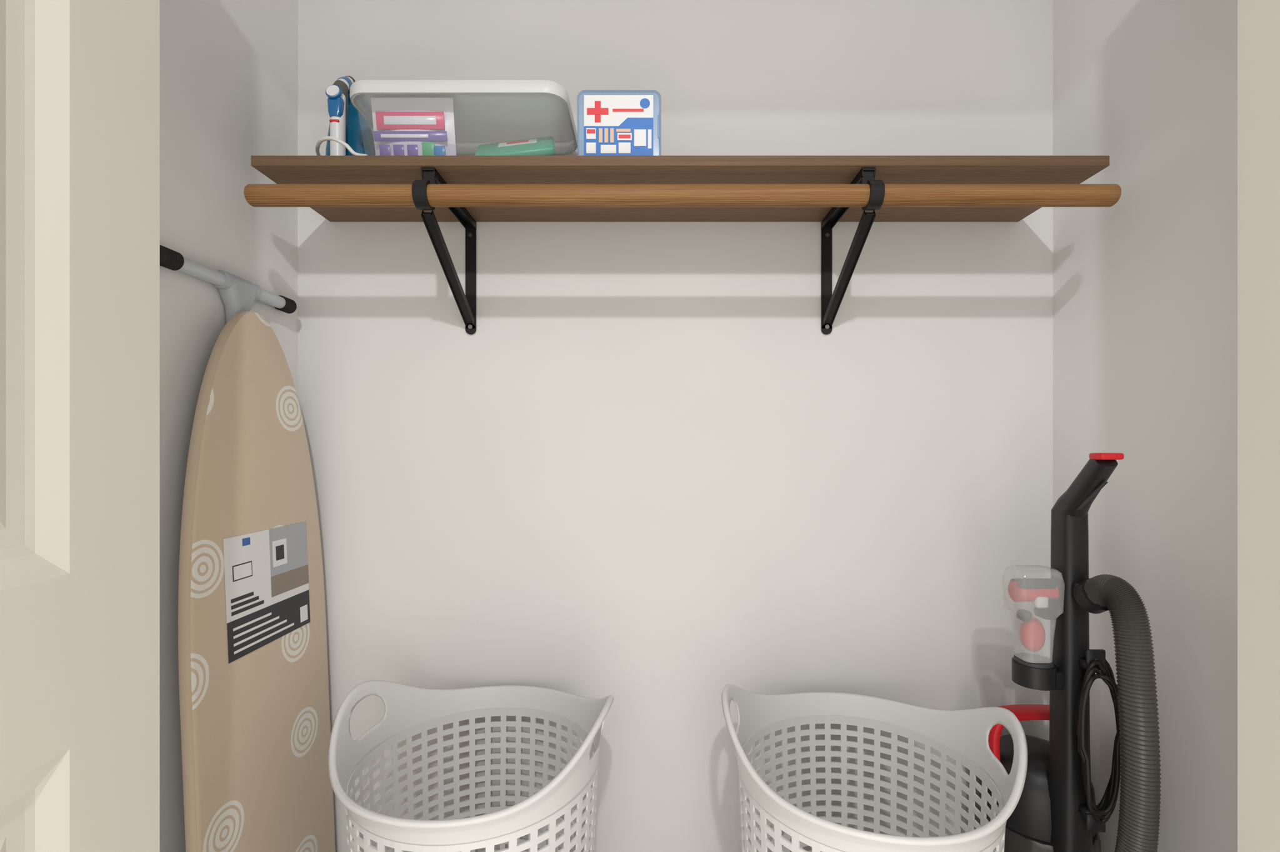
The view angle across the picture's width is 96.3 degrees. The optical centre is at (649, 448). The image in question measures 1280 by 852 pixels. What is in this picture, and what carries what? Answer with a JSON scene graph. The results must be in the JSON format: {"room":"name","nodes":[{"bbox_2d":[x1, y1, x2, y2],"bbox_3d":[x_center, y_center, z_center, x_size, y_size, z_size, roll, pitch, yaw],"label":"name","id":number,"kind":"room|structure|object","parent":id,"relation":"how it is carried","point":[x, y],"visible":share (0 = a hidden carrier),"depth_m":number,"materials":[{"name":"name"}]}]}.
{"room":"utility closet","nodes":[
{"label":"utility closet","id":0,"kind":"room"},
{"bbox_2d":[159,0,298,851],"bbox_3d":[-0.772,-0.040,0.887,0.100,2.440,0.575,0,0,0],"label":"wall","id":1,"kind":"structure","parent":0,"point":[229,69],"depth_m":0.92,"materials":[{"name":"paint"}]},
{"bbox_2d":[298,0,1053,851],"bbox_3d":[0.052,-0.040,1.225,1.748,2.440,0.100,0,0,0],"label":"wall","id":2,"kind":"structure","parent":0,"point":[649,475],"depth_m":1.18,"materials":[{"name":"paint"}]},
{"bbox_2d":[411,167,476,334],"bbox_3d":[-0.366,-0.349,1.041,0.022,0.230,0.267,0,0,0],"label":"shelf bracket","id":3,"kind":"object","parent":2,"relation":"attached to","point":[466,302],"visible":0.94,"depth_m":1.08,"materials":[{"name":"black metal"}]},
{"bbox_2d":[243,183,1121,206],"bbox_3d":[0.052,-0.411,0.930,1.404,0.034,0.034,0,0,0],"label":"closet rod","id":4,"kind":"object","parent":3,"relation":"attached to","point":[256,195],"visible":0.97,"depth_m":0.92,"materials":[{"name":"brown wood"}]},
{"bbox_2d":[251,155,1109,221],"bbox_3d":[0.050,-0.473,1.057,1.409,0.017,0.234,0,0,0],"label":"wooden shelf","id":5,"kind":"object","parent":2,"relation":"attached to","point":[280,169],"visible":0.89,"depth_m":0.97,"materials":[{"name":"brown wood"}]},
{"bbox_2d":[315,75,375,155],"bbox_3d":[-0.550,-0.595,1.030,0.103,0.226,0.203,0,0,-19],"label":"iron","id":6,"kind":"object","parent":5,"relation":"on","point":[349,134],"visible":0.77,"depth_m":1.04,"materials":[{"name":"blue"}]},
{"bbox_2d":[350,80,576,154],"bbox_3d":[-0.330,-0.552,1.063,0.376,0.140,0.205,0,0,0],"label":"storage bin","id":7,"kind":"object","parent":5,"relation":"on","point":[485,112],"visible":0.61,"depth_m":1.03,"materials":[{"name":"white plastic"}]},
{"bbox_2d":[370,97,456,155],"bbox_3d":[-0.413,-0.548,1.009,0.142,0.121,0.046,0,0,0],"label":"pouch","id":8,"kind":"object","parent":7,"relation":"in","point":[402,126],"visible":0.73,"depth_m":0.99,"materials":[{"name":"clear"}]},
{"bbox_2d":[474,136,554,155],"bbox_3d":[-0.243,-0.540,1.036,0.148,0.092,0.088,0,0,-4],"label":"pack","id":9,"kind":"object","parent":7,"relation":"in","point":[545,145],"visible":0.8,"depth_m":1.01,"materials":[{"name":"green plastic"}]},
{"bbox_2d":[576,90,661,155],"bbox_3d":[-0.052,-0.542,0.977,0.141,0.120,0.039,0,0,0],"label":"first aid kit","id":10,"kind":"object","parent":5,"relation":"on","point":[610,122],"visible":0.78,"depth_m":0.96,"materials":[{"name":"blue"}]},
{"bbox_2d":[821,167,884,334],"bbox_3d":[0.361,-0.349,1.041,0.022,0.230,0.267,0,0,0],"label":"shelf bracket","id":11,"kind":"object","parent":2,"relation":"attached to","point":[830,304],"visible":0.93,"depth_m":1.08,"materials":[{"name":"black metal"}]},
{"bbox_2d":[1053,0,1237,851],"bbox_3d":[0.876,-0.040,0.887,0.100,2.440,0.575,0,0,0],"label":"wall","id":12,"kind":"structure","parent":0,"point":[1145,284],"depth_m":0.93,"materials":[{"name":"paint"}]},
{"bbox_3d":[0.050,1.210,-0.163,3.500,0.060,2.875,0,0,0],"label":"floor","id":13,"kind":"structure","parent":0,"visible":0},
{"bbox_2d":[159,245,335,851],"bbox_3d":[-0.668,0.437,0.982,0.106,1.463,0.344,0,0,0],"label":"ironing board","id":14,"kind":"object","parent":13,"relation":"on","point":[253,661],"visible":0.93,"depth_m":0.94,"materials":[{"name":"cotton fabric"},{"name":"painted metal"},{"name":"black plastic"}]},
{"bbox_2d":[328,680,613,851],"bbox_3d":[-0.280,0.789,0.940,0.440,0.777,0.423,0,0,0],"label":"laundry basket","id":15,"kind":"object","parent":13,"relation":"on","point":[410,710],"visible":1,"depth_m":1.02,"materials":[{"name":"white plastic"}]},
{"bbox_2d":[721,684,1027,851],"bbox_3d":[0.336,0.789,0.908,0.441,0.776,0.423,0,0,0],"label":"laundry basket","id":16,"kind":"object","parent":13,"relation":"on","point":[962,735],"visible":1,"depth_m":1.01,"materials":[{"name":"white plastic"}]},
{"bbox_2d":[978,452,1161,851],"bbox_3d":[0.700,0.593,0.996,0.250,1.173,0.338,0,0,0],"label":"vacuum cleaner","id":17,"kind":"object","parent":13,"relation":"on","point":[1056,810],"visible":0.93,"depth_m":0.93,"materials":[{"name":"black plastic"}]},
{"bbox_3d":[0.050,-0.040,0.545,3.500,2.440,0.110,0,0,0],"label":"wall","id":18,"kind":"structure","parent":0,"visible":0},
{"bbox_2d":[0,0,159,851],"bbox_3d":[-0.516,0.159,0.415,0.035,2.018,0.400,0,0,-8],"label":"door","id":19,"kind":"structure","parent":18,"relation":"in","point":[79,79],"depth_m":0.51,"materials":[{"name":"paint"}]},
{"bbox_2d":[1237,0,1279,851],"bbox_3d":[0.642,0.159,0.436,0.035,2.018,0.400,0,0,8],"label":"door","id":20,"kind":"structure","parent":18,"relation":"in","point":[1258,20],"depth_m":0.61,"materials":[{"name":"paint"}]}
]}

